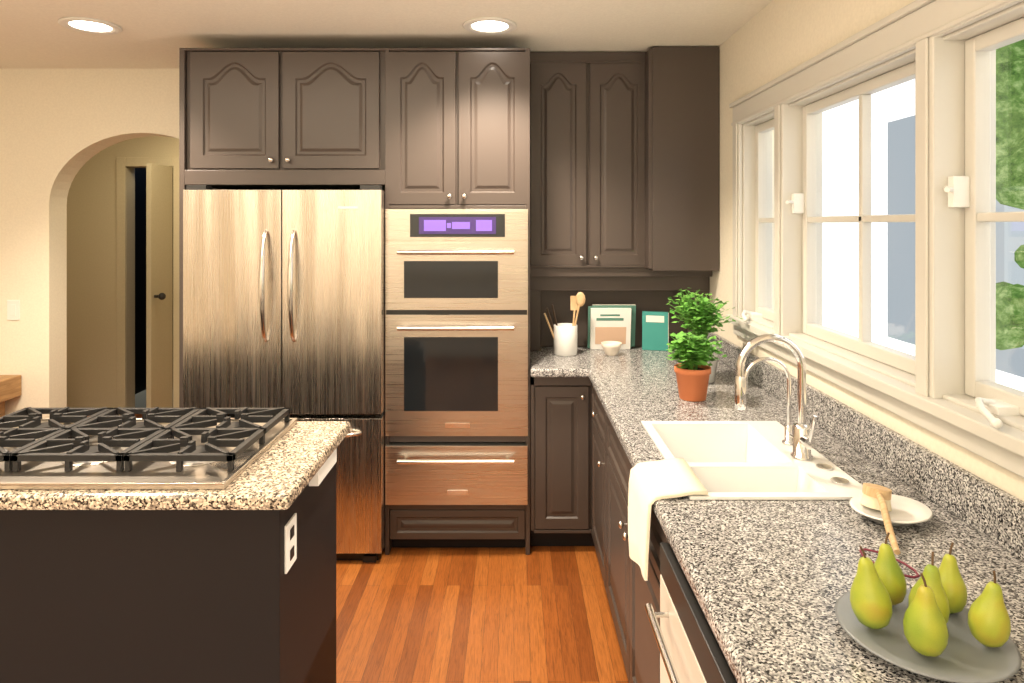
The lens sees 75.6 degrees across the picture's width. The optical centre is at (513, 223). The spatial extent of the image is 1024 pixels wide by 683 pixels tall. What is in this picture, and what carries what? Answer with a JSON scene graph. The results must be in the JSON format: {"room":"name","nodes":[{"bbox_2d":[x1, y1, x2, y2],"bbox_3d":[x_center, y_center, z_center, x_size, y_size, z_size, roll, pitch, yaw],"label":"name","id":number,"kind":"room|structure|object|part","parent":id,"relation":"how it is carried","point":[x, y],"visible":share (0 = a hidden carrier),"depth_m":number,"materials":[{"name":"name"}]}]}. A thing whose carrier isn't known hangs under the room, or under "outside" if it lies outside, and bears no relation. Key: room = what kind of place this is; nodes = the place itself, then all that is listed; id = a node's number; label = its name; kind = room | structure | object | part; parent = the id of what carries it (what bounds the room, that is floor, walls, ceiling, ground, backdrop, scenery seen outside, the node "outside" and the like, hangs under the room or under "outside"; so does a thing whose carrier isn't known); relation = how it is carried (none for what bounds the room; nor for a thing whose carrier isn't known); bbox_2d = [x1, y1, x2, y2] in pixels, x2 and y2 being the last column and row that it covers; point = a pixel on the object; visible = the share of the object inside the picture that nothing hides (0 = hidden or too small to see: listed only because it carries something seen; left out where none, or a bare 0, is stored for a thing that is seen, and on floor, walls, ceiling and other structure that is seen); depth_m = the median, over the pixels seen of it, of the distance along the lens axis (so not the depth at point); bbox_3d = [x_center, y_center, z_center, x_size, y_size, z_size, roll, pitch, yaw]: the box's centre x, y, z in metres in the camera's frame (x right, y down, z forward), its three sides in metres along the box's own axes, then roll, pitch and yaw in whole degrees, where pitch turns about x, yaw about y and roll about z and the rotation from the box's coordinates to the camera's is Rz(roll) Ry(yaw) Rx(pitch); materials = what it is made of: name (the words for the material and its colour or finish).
{"room":"kitchen","nodes":[
{"label":"kitchen","id":0,"kind":"room"},
{"bbox_2d":[67,136,178,407],"bbox_3d":[-2.550,0.330,5.460,2.700,2.460,0.120,0,0,0],"label":"wall","id":1,"kind":"structure","parent":0,"point":[91,290],"depth_m":5.38,"materials":[{"name":"paint"}]},
{"bbox_2d":[116,157,178,414],"bbox_3d":[-2.975,0.507,5.391,0.540,2.105,0.017,0,0,0],"label":"door frame","id":2,"kind":"structure","parent":1,"relation":"attached to","point":[122,163],"depth_m":5.38,"materials":[{"name":"paint"}]},
{"bbox_2d":[146,163,172,407],"bbox_3d":[-2.759,0.542,5.220,0.123,2.015,0.320,0,0,0],"label":"hall door","id":3,"kind":"structure","parent":1,"relation":"in","point":[159,286],"depth_m":5.18,"materials":[{"name":"paint"}]},
{"bbox_2d":[0,69,384,417],"bbox_3d":[-1.305,0.330,3.895,5.190,2.460,0.150,0,0,0],"label":"wall","id":4,"kind":"structure","parent":0,"point":[59,128],"depth_m":3.82,"materials":[{"name":"paint"}]},
{"bbox_2d":[7,300,19,319],"bbox_3d":[-2.894,0.498,3.815,0.072,0.116,0.008,0,0,0],"label":"light switch","id":5,"kind":"object","parent":4,"relation":"attached to","point":[13,309],"visible":1,"depth_m":3.81,"materials":[{"name":"white plastic"}]},
{"bbox_2d":[179,48,386,189],"bbox_3d":[-1.081,-0.508,3.463,0.945,0.645,0.706,0,0,0],"label":"upper cabinet","id":6,"kind":"object","parent":4,"relation":"attached to","point":[250,118],"depth_m":3.11,"materials":[{"name":"grey paint"}]},
{"bbox_2d":[383,48,529,211],"bbox_3d":[-0.266,-0.451,3.463,0.650,0.758,0.706,0,0,0],"label":"upper cabinet","id":7,"kind":"object","parent":4,"relation":"attached to","point":[426,128],"depth_m":3.11,"materials":[{"name":"grey paint"}]},
{"bbox_2d":[385,209,527,435],"bbox_3d":[-0.269,0.463,3.325,0.669,1.066,0.591,0,0,0],"label":"wall oven","id":8,"kind":"object","parent":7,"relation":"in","point":[456,322],"visible":1,"depth_m":3.08,"materials":[{"name":"silver metal"}]},
{"bbox_3d":[-0.269,0.306,3.057,0.538,0.372,0.056,0,0,0],"label":"handle","id":9,"kind":"part","parent":8,"relation":"part of","materials":[{"name":"silver metal"}]},
{"bbox_2d":[530,47,718,350],"bbox_3d":[0.558,-0.111,3.574,0.959,1.568,0.487,0,0,0],"label":"upper cabinet","id":10,"kind":"object","parent":4,"relation":"attached to","point":[624,177],"visible":0.79,"depth_m":3.43,"materials":[{"name":"grey paint"}]},
{"bbox_2d":[87,414,628,682],"bbox_3d":[-1.305,1.610,2.000,5.190,0.100,7.200,0,0,0],"label":"floor","id":11,"kind":"structure","parent":0,"point":[540,614],"depth_m":2.61,"materials":[{"name":"brown wood"}]},
{"bbox_2d":[0,375,20,416],"bbox_3d":[-3.220,1.215,3.645,0.760,0.690,0.330,0,0,0],"label":"side table","id":12,"kind":"object","parent":11,"relation":"on","point":[10,386],"visible":0.65,"depth_m":3.74,"materials":[{"name":"brown wood"}]},
{"bbox_2d":[0,453,336,682],"bbox_3d":[-1.636,1.138,1.960,2.128,0.842,0.540,0,0,0],"label":"kitchen island","id":13,"kind":"object","parent":11,"relation":"on","point":[234,581],"depth_m":1.69,"materials":[{"name":"black wood"}]},
{"bbox_2d":[0,421,349,512],"bbox_3d":[-1.630,0.695,1.955,2.140,0.040,0.630,0,0,0],"label":"island countertop","id":14,"kind":"structure","parent":13,"relation":"on","point":[282,475],"depth_m":1.68,"materials":[{"name":"beige stone"}]},
{"bbox_2d":[0,407,296,488],"bbox_3d":[-1.268,0.640,1.958,1.065,0.068,0.565,0,0,0],"label":"cooktop","id":15,"kind":"object","parent":14,"relation":"in","point":[126,448],"visible":1,"depth_m":1.87,"materials":[{"name":"silver metal"}]},
{"bbox_2d":[183,185,384,562],"bbox_3d":[-1.061,0.691,3.369,0.908,1.738,0.843,0,0,0],"label":"fridge","id":16,"kind":"object","parent":11,"relation":"on","point":[283,298],"visible":0.67,"depth_m":3.02,"materials":[{"name":"silver metal"}]},
{"bbox_3d":[-1.061,0.496,2.986,0.731,0.944,0.077,0,0,0],"label":"handle","id":17,"kind":"part","parent":16,"relation":"part of","materials":[{"name":"silver metal"}]},
{"bbox_2d":[530,374,589,545],"bbox_3d":[0.216,1.139,3.470,0.277,0.844,0.692,0,0,0],"label":"base cabinet","id":18,"kind":"object","parent":11,"relation":"on","point":[581,467],"depth_m":3.13,"materials":[{"name":"grey paint"}]},
{"bbox_2d":[530,332,1023,682],"bbox_3d":[0.557,0.639,1.409,0.960,0.152,4.817,0,0,0],"label":"countertop","id":19,"kind":"structure","parent":18,"relation":"on","point":[770,582],"depth_m":1.44,"materials":[{"name":"stone"}]},
{"bbox_2d":[544,292,584,355],"bbox_3d":[0.262,0.513,3.420,0.219,0.321,0.124,0,0,0],"label":"utensil crock","id":20,"kind":"object","parent":19,"relation":"on","point":[564,335],"visible":0.98,"depth_m":3.38,"materials":[{"name":"white ceramic"}]},
{"bbox_2d":[587,304,635,348],"bbox_3d":[0.527,0.554,3.559,0.259,0.241,0.092,0,0,0],"label":"cookbooks","id":21,"kind":"object","parent":19,"relation":"on","point":[611,322],"visible":1,"depth_m":3.53,"materials":[{"name":"white paper"}]},
{"bbox_2d":[601,341,621,355],"bbox_3d":[0.502,0.643,3.400,0.108,0.062,0.108,0,0,0],"label":"bowl","id":22,"kind":"object","parent":19,"relation":"on","point":[611,348],"visible":1,"depth_m":3.37,"materials":[{"name":"beige ceramic"}]},
{"bbox_2d":[642,311,668,350],"bbox_3d":[0.756,0.572,3.528,0.138,0.205,0.023,0,0,14],"label":"book","id":23,"kind":"object","parent":19,"relation":"on","point":[655,330],"visible":0.96,"depth_m":3.52,"materials":[{"name":"teal paper"}]},
{"bbox_2d":[666,331,726,401],"bbox_3d":[0.699,0.545,2.556,0.242,0.258,0.226,0,0,0],"label":"potted plant","id":24,"kind":"object","parent":19,"relation":"on","point":[694,353],"visible":1,"depth_m":2.50,"materials":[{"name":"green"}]},
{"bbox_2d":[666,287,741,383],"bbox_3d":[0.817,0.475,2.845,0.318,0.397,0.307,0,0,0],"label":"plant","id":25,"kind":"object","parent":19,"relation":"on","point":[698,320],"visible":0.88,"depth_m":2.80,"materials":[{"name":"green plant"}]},
{"bbox_2d":[641,421,862,499],"bbox_3d":[0.659,0.762,1.923,0.459,0.200,0.623,0,0,0],"label":"sink","id":26,"kind":"object","parent":19,"relation":"in","point":[739,460],"visible":0.48,"depth_m":1.84,"materials":[{"name":"white ceramic"}]},
{"bbox_2d":[628,458,707,580],"bbox_3d":[0.396,0.792,1.730,0.158,0.276,0.241,0,0,0],"label":"towel","id":27,"kind":"object","parent":26,"relation":"hanging from","point":[651,483],"visible":0.96,"depth_m":1.71,"materials":[{"name":"beige fabric"}]},
{"bbox_2d":[734,334,816,460],"bbox_3d":[0.742,0.490,1.921,0.225,0.352,0.208,0,0,0],"label":"faucet","id":28,"kind":"object","parent":19,"relation":"on","point":[799,434],"visible":1,"depth_m":1.88,"materials":[{"name":"silver metal"}]},
{"bbox_2d":[849,483,932,578],"bbox_3d":[0.827,0.642,1.421,0.248,0.064,0.344,0,0,0],"label":"plate","id":29,"kind":"object","parent":19,"relation":"on","point":[886,508],"visible":0.92,"depth_m":1.51,"materials":[{"name":"white ceramic"}]},
{"bbox_2d":[835,532,1021,682],"bbox_3d":[0.662,0.602,1.070,0.256,0.144,0.256,0,0,0],"label":"plate","id":30,"kind":"object","parent":19,"relation":"on","point":[929,624],"visible":1,"depth_m":1.04,"materials":[{"name":"grey"}]},
{"bbox_2d":[590,381,631,573],"bbox_3d":[0.701,1.139,2.873,0.672,0.844,0.545,0,0,0],"label":"base cabinet","id":31,"kind":"object","parent":11,"relation":"on","point":[606,449],"depth_m":2.85,"materials":[{"name":"grey paint"}]},
{"bbox_2d":[602,466,654,682],"bbox_3d":[0.701,1.260,2.090,0.672,0.600,1.061,0,0,0],"label":"base cabinet","id":32,"kind":"object","parent":11,"relation":"on","point":[627,591],"depth_m":2.19,"materials":[{"name":"grey paint"}]},
{"bbox_2d":[650,514,736,682],"bbox_3d":[0.691,1.139,1.260,0.693,0.844,0.641,0,0,0],"label":"dishwasher","id":33,"kind":"object","parent":11,"relation":"on","point":[684,648],"depth_m":1.38,"materials":[{"name":"white metal"}]},
{"bbox_2d":[0,0,771,68],"bbox_3d":[-1.305,-0.950,2.000,5.190,0.100,7.200,0,0,0],"label":"ceiling","id":34,"kind":"structure","parent":0,"point":[153,34],"depth_m":3.01,"materials":[{"name":"paint"}]},
{"bbox_2d":[58,17,122,34],"bbox_3d":[-1.914,-0.894,2.985,0.247,0.009,0.247,0,0,-6],"label":"recessed light","id":35,"kind":"object","parent":34,"relation":"in","point":[81,24],"depth_m":2.97,"materials":[{"name":"white"}]},
{"bbox_2d":[463,17,516,34],"bbox_3d":[-0.108,-0.894,2.985,0.247,0.009,0.247,0,0,-6],"label":"recessed light","id":36,"kind":"object","parent":34,"relation":"in","point":[489,25],"depth_m":2.97,"materials":[{"name":"white"}]},
{"bbox_2d":[385,442,527,504],"bbox_3d":[-0.269,1.175,3.300,0.665,0.283,0.541,0,0,0],"label":"warming drawer","id":37,"kind":"object","parent":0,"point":[456,473],"visible":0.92,"depth_m":3.08,"materials":[{"name":"silver metal"}]},
{"bbox_3d":[-0.269,1.096,3.057,0.538,0.021,0.056,0,0,0],"label":"handle","id":38,"kind":"part","parent":37,"relation":"part of","materials":[{"name":"silver metal"}]},
{"bbox_2d":[709,0,1023,500],"bbox_3d":[1.140,0.330,1.110,0.200,2.460,5.420,0,0,0],"label":"wall","id":39,"kind":"structure","parent":0,"point":[772,40],"depth_m":2.53,"materials":[{"name":"paint"}]},
{"bbox_2d":[726,0,1023,477],"bbox_3d":[1.080,-0.026,2.087,0.180,1.072,2.009,0,0,0],"label":"window","id":40,"kind":"structure","parent":39,"relation":"in","point":[938,383],"depth_m":1.72,"materials":[{"name":"white paint"}]},
{"bbox_2d":[741,176,1019,428],"bbox_3d":[1.040,0.153,2.155,0.121,0.537,1.621,0,0,0],"label":"hardware piece","id":41,"kind":"object","parent":40,"relation":"attached to","point":[957,188],"visible":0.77,"depth_m":1.58,"materials":[{"name":"white plastic"}]},
{"label":"outside","id":42,"kind":"structure","parent":0,"visible":0},
{"bbox_2d":[822,79,1023,391],"bbox_3d":[3.425,-1.190,5.000,0.150,6.500,16.000,0,0,0],"label":"facade","id":43,"kind":"object","parent":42,"point":[1019,227],"depth_m":6.07,"materials":[{"name":"white"}]},
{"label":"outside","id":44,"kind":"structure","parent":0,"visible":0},
{"bbox_2d":[996,39,1023,349],"bbox_3d":[2.593,-0.295,3.565,0.507,1.992,0.571,0,0,0],"label":"tree","id":45,"kind":"object","parent":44,"point":[1011,196],"depth_m":3.40,"materials":[{"name":"green plant"}]}
]}

